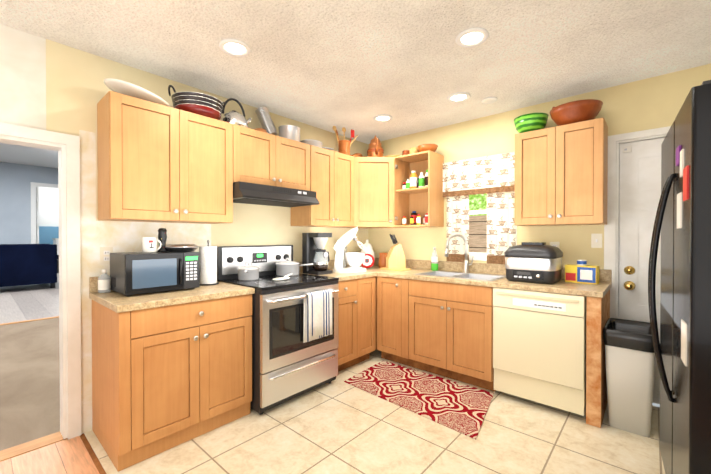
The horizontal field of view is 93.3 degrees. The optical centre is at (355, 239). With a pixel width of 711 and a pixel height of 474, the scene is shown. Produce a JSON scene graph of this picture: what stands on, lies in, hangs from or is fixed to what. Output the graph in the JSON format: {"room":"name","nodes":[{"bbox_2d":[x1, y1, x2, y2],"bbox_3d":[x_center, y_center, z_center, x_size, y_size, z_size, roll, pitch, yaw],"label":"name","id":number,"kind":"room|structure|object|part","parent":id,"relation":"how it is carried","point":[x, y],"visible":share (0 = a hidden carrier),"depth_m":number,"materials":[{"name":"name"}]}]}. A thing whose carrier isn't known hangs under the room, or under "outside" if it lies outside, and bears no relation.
{"room":"kitchen","nodes":[
{"label":"kitchen","id":0,"kind":"room"},
{"bbox_2d":[0,143,57,167],"bbox_3d":[-6.198,-1.727,4.464,9.470,0.080,6.060,0,1,41],"label":"ceiling","id":1,"kind":"structure","parent":0,"point":[18,154],"depth_m":6.82,"materials":[{"name":"white paint"}]},
{"bbox_2d":[0,273,58,324],"bbox_3d":[-6.315,1.060,4.587,5.960,0.464,5.800,0,1,41],"label":"floor","id":2,"kind":"structure","parent":0,"point":[25,303],"depth_m":4.37,"materials":[{"name":"grey wood"}]},
{"bbox_2d":[0,244,58,287],"bbox_3d":[-5.705,0.190,5.696,1.081,1.264,2.120,0,1,41],"label":"sofa","id":3,"kind":"object","parent":2,"relation":"on","point":[26,264],"visible":0.88,"depth_m":5.40,"materials":[{"name":"blue fabric"}]},
{"bbox_2d":[0,162,58,243],"bbox_3d":[-8.599,-0.242,6.591,0.130,2.920,5.760,0,1,41],"label":"wall","id":4,"kind":"structure","parent":0,"point":[16,180],"depth_m":7.67,"materials":[{"name":"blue paint"}]},
{"bbox_2d":[31,182,57,243],"bbox_3d":[-7.149,-0.258,8.138,0.040,2.130,1.040,0,1,41],"label":"door frame","id":5,"kind":"structure","parent":4,"relation":"attached to","point":[35,186],"depth_m":7.78,"materials":[{"name":"white paint"}]},
{"bbox_2d":[52,238,58,254],"bbox_3d":[-7.559,0.385,8.811,0.540,0.830,0.540,0,1,41],"label":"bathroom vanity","id":6,"kind":"object","parent":4,"relation":"attached to","point":[55,240],"visible":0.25,"depth_m":8.49,"materials":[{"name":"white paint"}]},
{"bbox_2d":[0,318,59,450],"bbox_3d":[-2.771,1.076,2.663,1.920,0.460,4.000,0,1,41],"label":"floor","id":7,"kind":"structure","parent":0,"point":[29,382],"depth_m":2.59,"materials":[{"name":"beige carpet"}]},
{"bbox_2d":[0,431,66,461],"bbox_3d":[-2.178,1.280,1.788,0.130,0.064,0.970,0,1,41],"label":"threshold strip","id":8,"kind":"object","parent":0,"point":[17,450],"depth_m":2.02,"materials":[{"name":"brown wood"}]},
{"bbox_2d":[0,436,98,473],"bbox_3d":[-1.448,1.298,-0.318,3.750,0.060,3.275,0,1,41],"label":"floor","id":9,"kind":"structure","parent":0,"point":[69,456],"depth_m":1.89,"materials":[{"name":"brown wood"}]},
{"bbox_2d":[80,433,105,473],"bbox_3d":[-0.357,1.290,0.920,3.750,0.058,0.025,0,1,41],"label":"transition piece","id":10,"kind":"object","parent":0,"point":[96,461],"visible":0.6,"depth_m":1.96,"materials":[{"name":"brown wood"}]},
{"bbox_2d":[0,24,367,433],"bbox_3d":[-1.893,0.020,2.102,0.131,2.460,6.330,0,1,41],"label":"wall","id":11,"kind":"structure","parent":0,"point":[48,85],"depth_m":2.19,"materials":[{"name":"beige paint"}]},
{"bbox_2d":[0,122,80,438],"bbox_3d":[-2.171,0.300,1.775,0.148,1.905,1.100,0,1,41],"label":"trim","id":12,"kind":"structure","parent":11,"relation":"attached to","point":[66,147],"depth_m":2.10,"materials":[{"name":"white wood"}]},
{"bbox_2d":[100,247,112,264],"bbox_3d":[-1.668,0.109,2.252,0.010,0.116,0.072,0,1,41],"label":"electrical outlet plate","id":13,"kind":"object","parent":11,"relation":"attached to","point":[105,252],"depth_m":2.24,"materials":[{"name":"beige plastic"}]},
{"bbox_2d":[97,91,244,223],"bbox_3d":[-1.303,-0.511,2.427,0.312,0.768,0.848,0,1,41],"label":"upper cabinet","id":14,"kind":"object","parent":11,"relation":"attached to","point":[156,162],"depth_m":2.23,"materials":[{"name":"brown wood"}]},
{"bbox_2d":[104,78,170,106],"bbox_3d":[-1.457,-0.964,2.264,0.280,0.095,0.391,0,1,41],"label":"platter","id":15,"kind":"object","parent":14,"relation":"on","point":[123,87],"visible":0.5,"depth_m":2.17,"materials":[{"name":"white ceramic"}]},
{"bbox_2d":[168,85,225,119],"bbox_3d":[-1.175,-0.991,2.508,0.353,0.188,0.405,0,1,41],"label":"pans","id":16,"kind":"object","parent":14,"relation":"on","point":[202,104],"visible":0.77,"depth_m":2.38,"materials":[{"name":"red"}]},
{"bbox_2d":[220,98,251,127],"bbox_3d":[-0.989,-1.033,2.796,0.224,0.267,0.272,0,1,41],"label":"kettle","id":17,"kind":"object","parent":14,"relation":"on","point":[234,117],"visible":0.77,"depth_m":2.71,"materials":[{"name":"silver metal"}]},
{"bbox_2d":[245,127,304,189],"bbox_3d":[-0.803,-0.701,2.994,0.312,0.509,0.786,0,1,41],"label":"upper cabinet","id":18,"kind":"object","parent":11,"relation":"attached to","point":[272,160],"depth_m":2.87,"materials":[{"name":"brown wood"}]},
{"bbox_3d":[-0.829,-0.928,2.917,0.164,0.055,0.164,0,1,41],"label":"copper mould","id":19,"kind":"part","parent":18,"relation":"part of","materials":[{"name":"orange metal"}]},
{"bbox_2d":[255,106,276,134],"bbox_3d":[-0.812,-1.068,3.064,0.169,0.273,0.181,0,1,41],"label":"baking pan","id":20,"kind":"object","parent":18,"relation":"on","point":[265,119],"visible":0.85,"depth_m":3.02,"materials":[{"name":"silver metal"}]},
{"bbox_2d":[233,181,319,206],"bbox_3d":[-0.752,-0.380,2.952,0.446,0.126,0.778,0,1,41],"label":"range hood","id":21,"kind":"object","parent":18,"relation":"attached to","point":[252,193],"visible":0.94,"depth_m":2.80,"materials":[{"name":"black metal"}]},
{"bbox_2d":[278,125,299,141],"bbox_3d":[-0.627,-0.978,3.191,0.258,0.152,0.208,0,1,41],"label":"stock pot","id":22,"kind":"object","parent":18,"relation":"on","point":[291,132],"visible":0.67,"depth_m":3.10,"materials":[{"name":"silver metal"}]},
{"bbox_2d":[291,143,352,226],"bbox_3d":[-0.327,-0.519,3.507,0.348,0.768,0.731,0,1,41],"label":"upper cabinet","id":23,"kind":"object","parent":11,"relation":"attached to","point":[328,173],"depth_m":3.37,"materials":[{"name":"brown wood"}]},
{"bbox_2d":[300,139,333,149],"bbox_3d":[-0.385,-0.949,3.466,0.238,0.090,0.440,0,1,41],"label":"saucepan","id":24,"kind":"object","parent":23,"relation":"on","point":[317,143],"visible":0.5,"depth_m":3.29,"materials":[{"name":"silver metal"}]},
{"bbox_2d":[333,126,357,154],"bbox_3d":[-0.124,-1.068,3.661,0.193,0.326,0.242,0,1,41],"label":"utensil crock","id":25,"kind":"object","parent":23,"relation":"on","point":[344,146],"visible":0.83,"depth_m":3.61,"materials":[{"name":"orange ceramic"}]},
{"bbox_2d":[341,156,396,227],"bbox_3d":[0.076,-0.521,3.755,0.626,0.768,0.381,0,1,41],"label":"upper cabinet","id":26,"kind":"object","parent":11,"relation":"attached to","point":[374,178],"depth_m":3.68,"materials":[{"name":"brown wood"}]},
{"bbox_2d":[367,135,383,156],"bbox_3d":[0.233,-1.060,3.886,0.264,0.306,0.264,0,1,41],"label":"pot","id":27,"kind":"object","parent":26,"relation":"on","point":[375,148],"visible":0.79,"depth_m":3.84,"materials":[{"name":"brown ceramic"}]},
{"bbox_2d":[0,0,710,143],"bbox_3d":[-0.481,-1.240,0.761,4.010,0.080,6.460,0,1,41],"label":"ceiling","id":28,"kind":"structure","parent":0,"point":[408,66],"depth_m":2.13,"materials":[{"name":"white paint"}]},
{"bbox_2d":[0,0,7,12],"bbox_3d":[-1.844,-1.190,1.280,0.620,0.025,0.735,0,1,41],"label":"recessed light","id":29,"kind":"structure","parent":28,"relation":"attached to","point":[3,5],"depth_m":1.70,"materials":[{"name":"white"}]},
{"bbox_2d":[219,39,250,56],"bbox_3d":[-0.757,-1.203,2.112,0.190,0.011,0.190,0,1,41],"label":"recessed light","id":30,"kind":"object","parent":28,"relation":"in","point":[235,47],"visible":1,"depth_m":2.11,"materials":[{"name":"white paint"}]},
{"bbox_2d":[374,114,392,121],"bbox_3d":[0.276,-1.212,3.360,0.190,0.011,0.190,0,1,41],"label":"recessed light","id":31,"kind":"object","parent":28,"relation":"in","point":[382,118],"visible":1,"depth_m":3.35,"materials":[{"name":"white paint"}]},
{"bbox_2d":[447,92,469,101],"bbox_3d":[0.879,-1.209,2.856,0.190,0.011,0.190,0,1,41],"label":"recessed light","id":32,"kind":"object","parent":28,"relation":"in","point":[459,97],"visible":1,"depth_m":2.85,"materials":[{"name":"white paint"}]},
{"bbox_2d":[455,27,488,46],"bbox_3d":[0.695,-1.203,2.005,0.190,0.011,0.190,0,1,41],"label":"recessed light","id":33,"kind":"object","parent":28,"relation":"in","point":[472,37],"visible":1,"depth_m":2.00,"materials":[{"name":"white paint"}]},
{"bbox_2d":[481,97,496,103],"bbox_3d":[1.165,-1.207,2.924,0.130,0.015,0.130,0,1,41],"label":"ceiling detector","id":34,"kind":"object","parent":28,"relation":"attached to","point":[488,100],"visible":1,"depth_m":2.90,"materials":[{"name":"white paint"}]},
{"bbox_2d":[84,349,664,473],"bbox_3d":[0.610,1.281,2.017,3.750,0.060,2.900,0,1,41],"label":"floor","id":35,"kind":"structure","parent":0,"point":[338,425],"depth_m":2.06,"materials":[{"name":"beige tile"}]},
{"bbox_2d":[92,294,251,471],"bbox_3d":[-1.225,0.815,2.288,0.626,0.866,0.796,0,1,41],"label":"base cabinet","id":36,"kind":"object","parent":35,"relation":"on","point":[165,378],"depth_m":2.01,"materials":[{"name":"brown wood"}]},
{"bbox_2d":[89,276,254,312],"bbox_3d":[-1.221,0.313,2.274,0.646,0.138,0.815,0,1,41],"label":"countertop","id":37,"kind":"structure","parent":36,"relation":"on","point":[114,301],"depth_m":2.07,"materials":[{"name":"stone"}]},
{"bbox_2d":[98,269,110,292],"bbox_3d":[-1.629,0.268,2.177,0.069,0.150,0.069,0,1,41],"label":"sanitizer bottle","id":38,"kind":"object","parent":37,"relation":"on","point":[104,284],"visible":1,"depth_m":2.16,"materials":[{"name":"white plastic"}]},
{"bbox_2d":[110,251,199,295],"bbox_3d":[-1.344,0.215,2.261,0.366,0.255,0.436,0,1,41],"label":"microwave","id":39,"kind":"object","parent":37,"relation":"on","point":[132,273],"visible":1,"depth_m":2.12,"materials":[{"name":"black plastic"}]},
{"bbox_2d":[142,237,161,252],"bbox_3d":[-1.343,0.036,2.219,0.081,0.100,0.113,0,1,41],"label":"mug","id":40,"kind":"object","parent":39,"relation":"on","point":[149,244],"visible":1,"depth_m":2.18,"materials":[{"name":"white ceramic"}]},
{"bbox_2d":[157,228,167,251],"bbox_3d":[-1.313,0.004,2.284,0.060,0.162,0.060,0,1,41],"label":"figurine","id":41,"kind":"object","parent":39,"relation":"on","point":[162,235],"visible":0.98,"depth_m":2.27,"materials":[{"name":"black"}]},
{"bbox_2d":[165,244,198,251],"bbox_3d":[-1.238,0.058,2.384,0.236,0.052,0.236,0,1,41],"label":"pan","id":42,"kind":"object","parent":39,"relation":"on","point":[180,247],"visible":0.88,"depth_m":2.30,"materials":[{"name":"silver metal"}]},
{"bbox_2d":[199,240,218,285],"bbox_3d":[-1.121,0.173,2.556,0.150,0.336,0.150,0,1,41],"label":"paper towel roll","id":43,"kind":"object","parent":37,"relation":"on","point":[208,263],"visible":0.96,"depth_m":2.50,"materials":[{"name":"white paper"}]},
{"bbox_2d":[217,245,338,414],"bbox_3d":[-0.637,0.651,2.819,0.773,1.187,0.764,0,1,41],"label":"range","id":44,"kind":"object","parent":35,"relation":"on","point":[288,364],"visible":0.77,"depth_m":2.54,"materials":[{"name":"silver metal"}]},
{"bbox_2d":[238,261,259,280],"bbox_3d":[-0.858,0.253,2.697,0.292,0.154,0.244,0,1,41],"label":"saucepan","id":45,"kind":"object","parent":44,"relation":"on","point":[248,272],"visible":1,"depth_m":2.70,"materials":[{"name":"silver metal"}]},
{"bbox_2d":[272,273,291,280],"bbox_3d":[-0.589,0.310,2.775,0.130,0.038,0.245,0,1,41],"label":"spoon rest","id":46,"kind":"object","parent":44,"relation":"on","point":[286,277],"visible":1,"depth_m":2.75,"materials":[{"name":"white ceramic"}]},
{"bbox_2d":[275,258,312,275],"bbox_3d":[-0.584,0.246,3.123,0.227,0.160,0.330,0,1,41],"label":"lidded pot","id":47,"kind":"object","parent":44,"relation":"on","point":[285,268],"visible":0.98,"depth_m":3.00,"materials":[{"name":"silver metal"}]},
{"bbox_2d":[303,289,332,342],"bbox_3d":[-0.291,0.599,2.643,0.065,0.384,0.255,0,1,41],"label":"hanging towel","id":48,"kind":"object","parent":44,"relation":"hanging from","point":[317,322],"visible":1,"depth_m":2.60,"materials":[{"name":"white fabric"}]},
{"bbox_2d":[337,278,363,371],"bbox_3d":[-0.314,0.807,3.321,0.626,0.866,0.408,0,1,41],"label":"base cabinet","id":49,"kind":"object","parent":35,"relation":"on","point":[351,292],"depth_m":3.17,"materials":[{"name":"brown wood"}]},
{"bbox_2d":[298,260,376,281],"bbox_3d":[-0.237,0.305,3.380,0.660,0.138,0.605,0,1,41],"label":"countertop","id":50,"kind":"structure","parent":49,"relation":"on","point":[370,272],"depth_m":3.31,"materials":[{"name":"stone"}]},
{"bbox_2d":[302,233,332,274],"bbox_3d":[-0.358,0.135,3.323,0.279,0.400,0.221,0,1,41],"label":"coffee maker","id":51,"kind":"object","parent":50,"relation":"on","point":[313,246],"visible":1,"depth_m":3.28,"materials":[{"name":"black plastic"}]},
{"bbox_2d":[333,226,365,272],"bbox_3d":[-0.060,0.097,3.490,0.271,0.474,0.348,0,1,41],"label":"stand mixer","id":52,"kind":"object","parent":50,"relation":"on","point":[354,260],"visible":1,"depth_m":3.42,"materials":[{"name":"white plastic"}]},
{"bbox_2d":[364,276,375,360],"bbox_3d":[-0.144,0.806,3.515,0.626,0.866,0.347,0,1,41],"label":"base cabinet","id":53,"kind":"object","parent":35,"relation":"on","point":[369,282],"depth_m":3.38,"materials":[{"name":"brown wood"}]},
{"bbox_2d":[375,258,611,297],"bbox_3d":[0.879,0.306,3.250,2.506,0.138,0.676,0,1,41],"label":"countertop","id":54,"kind":"structure","parent":53,"relation":"on","point":[599,290],"depth_m":2.84,"materials":[{"name":"stone"}]},
{"bbox_2d":[361,254,373,267],"bbox_3d":[0.130,0.243,3.779,0.164,0.168,0.077,0,0,1],"label":"tin","id":55,"kind":"object","parent":54,"relation":"on","point":[368,261],"visible":0.73,"depth_m":3.75,"materials":[{"name":"red metal"}]},
{"bbox_2d":[361,239,374,266],"bbox_3d":[0.141,0.165,4.003,0.180,0.330,0.180,0,1,41],"label":"cookie jar","id":56,"kind":"object","parent":54,"relation":"on","point":[369,248],"visible":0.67,"depth_m":3.95,"materials":[{"name":"white ceramic"}]},
{"bbox_2d":[378,253,387,267],"bbox_3d":[0.335,0.243,3.918,0.148,0.175,0.124,0,1,41],"label":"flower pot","id":57,"kind":"object","parent":54,"relation":"on","point":[382,260],"visible":0.71,"depth_m":3.88,"materials":[{"name":"orange ceramic"}]},
{"bbox_2d":[380,267,410,270],"bbox_3d":[0.437,0.324,3.696,0.220,0.016,0.300,0,1,-41],"label":"cutting board","id":58,"kind":"object","parent":54,"relation":"on","point":[395,269],"visible":0.73,"depth_m":3.64,"materials":[{"name":"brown wood"}]},
{"bbox_2d":[386,234,405,267],"bbox_3d":[0.444,0.126,3.715,0.195,0.377,0.100,0,0,-14],"label":"knife block","id":59,"kind":"object","parent":58,"relation":"on","point":[395,257],"visible":1,"depth_m":3.67,"materials":[{"name":"beige wood"}]},
{"bbox_2d":[431,247,437,270],"bbox_3d":[0.850,0.207,3.605,0.081,0.252,0.048,0,1,41],"label":"dish soap bottle","id":60,"kind":"object","parent":54,"relation":"on","point":[434,263],"visible":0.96,"depth_m":3.59,"materials":[{"name":"green plastic"}]},
{"bbox_2d":[415,234,505,280],"bbox_3d":[1.007,0.224,3.178,0.754,0.559,0.521,0,1,41],"label":"double-bowl sink","id":61,"kind":"object","parent":54,"relation":"in","point":[466,274],"visible":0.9,"depth_m":3.34,"materials":[{"name":"metal"}]},
{"bbox_2d":[504,242,562,283],"bbox_3d":[1.457,0.182,2.751,0.380,0.315,0.357,0,1,41],"label":"grill","id":62,"kind":"object","parent":54,"relation":"on","point":[535,262],"visible":1,"depth_m":2.62,"materials":[{"name":"black plastic"}]},
{"bbox_2d":[565,259,598,283],"bbox_3d":[1.781,0.249,2.643,0.092,0.181,0.210,0,1,-43],"label":"carton","id":63,"kind":"object","parent":54,"relation":"on","point":[581,271],"visible":1,"depth_m":2.61,"materials":[{"name":"yellow cardboard"}]},
{"bbox_2d":[376,276,439,365],"bbox_3d":[0.567,0.806,3.562,0.378,0.866,0.625,0,1,41],"label":"base cabinet","id":64,"kind":"object","parent":35,"relation":"on","point":[392,294],"depth_m":3.32,"materials":[{"name":"brown wood"}]},
{"bbox_2d":[344,360,493,439],"bbox_3d":[0.521,1.240,2.763,1.230,0.008,0.700,0,1,41],"label":"rug","id":65,"kind":"object","parent":35,"relation":"on","point":[457,406],"visible":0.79,"depth_m":2.68,"materials":[{"name":"red fabric"}]},
{"bbox_2d":[408,288,495,391],"bbox_3d":[1.004,0.892,3.178,0.782,0.699,0.625,0,1,41],"label":"base cabinet","id":66,"kind":"object","parent":35,"relation":"on","point":[450,330],"depth_m":2.91,"materials":[{"name":"brown wood"}]},
{"bbox_2d":[493,287,586,415],"bbox_3d":[1.525,0.792,2.704,0.606,0.818,0.646,0,1,41],"label":"dishwasher","id":67,"kind":"object","parent":66,"relation":"in","point":[539,347],"visible":0.92,"depth_m":2.44,"materials":[{"name":"beige"}]},
{"bbox_2d":[603,318,654,436],"bbox_3d":[1.878,0.918,2.297,0.268,0.657,0.418,0,1,41],"label":"trash can","id":68,"kind":"object","parent":35,"relation":"on","point":[629,357],"visible":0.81,"depth_m":2.16,"materials":[{"name":"white plastic"}]},
{"bbox_2d":[648,80,710,473],"bbox_3d":[1.716,0.347,1.301,0.882,1.778,0.910,0,1,37],"label":"fridge","id":69,"kind":"object","parent":35,"relation":"on","point":[682,346],"visible":1,"depth_m":1.23,"materials":[{"name":"grey metal"}]},
{"bbox_2d":[368,64,710,268],"bbox_3d":[1.612,0.013,3.145,4.010,2.460,0.130,0,1,41],"label":"wall","id":70,"kind":"structure","parent":0,"point":[649,103],"depth_m":2.98,"materials":[{"name":"beige paint"}]},
{"bbox_2d":[365,156,412,227],"bbox_3d":[0.282,-0.523,3.988,0.626,0.768,0.349,0,1,41],"label":"upper cabinet","id":71,"kind":"object","parent":70,"relation":"attached to","point":[404,166],"depth_m":3.80,"materials":[{"name":"brown wood"}]},
{"bbox_2d":[402,147,418,154],"bbox_3d":[0.618,-0.956,3.740,0.196,0.100,0.108,0,1,41],"label":"cups","id":72,"kind":"object","parent":71,"relation":"on","point":[412,150],"visible":0.42,"depth_m":3.68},
{"bbox_2d":[402,170,427,224],"bbox_3d":[0.676,-0.453,3.669,0.374,0.595,0.197,0,1,41],"label":"bottles","id":73,"kind":"object","parent":71,"relation":"in","point":[414,181],"visible":0.73,"depth_m":3.64,"materials":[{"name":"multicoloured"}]},
{"bbox_2d":[417,144,437,151],"bbox_3d":[0.769,-0.948,3.581,0.216,0.085,0.216,0,1,41],"label":"bowl","id":74,"kind":"object","parent":71,"relation":"on","point":[427,147],"visible":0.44,"depth_m":3.50,"materials":[{"name":"orange ceramic"}]},
{"bbox_2d":[469,185,516,260],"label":"window","id":75,"kind":"structure","parent":70,"relation":"in","point":[477,255],"depth_m":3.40,"materials":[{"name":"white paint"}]},
{"bbox_2d":[443,152,514,196],"bbox_3d":[1.209,-0.631,3.350,0.732,0.365,0.030,0,1,41],"label":"curtain valance","id":76,"kind":"object","parent":75,"relation":"hanging from","point":[488,174],"visible":0.98,"depth_m":3.32,"materials":[{"name":"white fabric"}]},
{"bbox_2d":[446,191,515,263],"bbox_3d":[1.228,-0.114,3.365,0.707,0.699,0.014,0,1,41],"label":"cafe curtain","id":77,"kind":"object","parent":75,"relation":"hanging from","point":[501,233],"visible":0.75,"depth_m":3.28,"materials":[{"name":"white fabric"}]},
{"bbox_2d":[550,242,558,247],"bbox_3d":[1.742,0.079,2.938,0.072,0.116,0.009,0,1,41],"label":"electrical outlet plate","id":78,"kind":"object","parent":70,"relation":"attached to","point":[556,244],"depth_m":2.93,"materials":[{"name":"beige plastic"}]},
{"bbox_2d":[514,118,607,225],"bbox_3d":[1.686,-0.509,2.776,0.615,0.778,0.312,0,1,41],"label":"upper cabinet","id":79,"kind":"object","parent":70,"relation":"attached to","point":[561,172],"depth_m":2.63,"materials":[{"name":"brown wood"}]},
{"bbox_2d":[514,113,548,132],"bbox_3d":[1.520,-0.975,2.912,0.270,0.150,0.270,0,1,41],"label":"bowl","id":80,"kind":"object","parent":79,"relation":"on","point":[529,122],"visible":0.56,"depth_m":2.82,"materials":[{"name":"green ceramic"}]},
{"bbox_2d":[550,99,602,125],"bbox_3d":[1.751,-1.002,2.675,0.356,0.208,0.356,0,1,41],"label":"salad bowl","id":81,"kind":"object","parent":79,"relation":"on","point":[575,111],"visible":0.83,"depth_m":2.56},
{"bbox_2d":[591,234,601,247],"bbox_3d":[1.966,0.011,2.737,0.072,0.116,0.014,0,1,41],"label":"electrical outlet plate","id":82,"kind":"object","parent":70,"relation":"attached to","point":[596,242],"depth_m":2.74,"materials":[{"name":"beige plastic"}]},
{"bbox_2d":[604,126,670,318],"bbox_3d":[2.426,0.213,2.417,1.015,2.070,0.148,0,1,41],"label":"door frame","id":83,"kind":"structure","parent":70,"relation":"attached to","point":[611,244],"depth_m":2.66,"materials":[{"name":"white wood"}]},
{"bbox_2d":[619,138,664,403],"bbox_3d":[2.394,0.241,2.382,0.829,1.990,0.112,0,1,41],"label":"back door","id":84,"kind":"structure","parent":70,"relation":"in","point":[640,182],"depth_m":2.59,"materials":[{"name":"white paint"}]}
]}

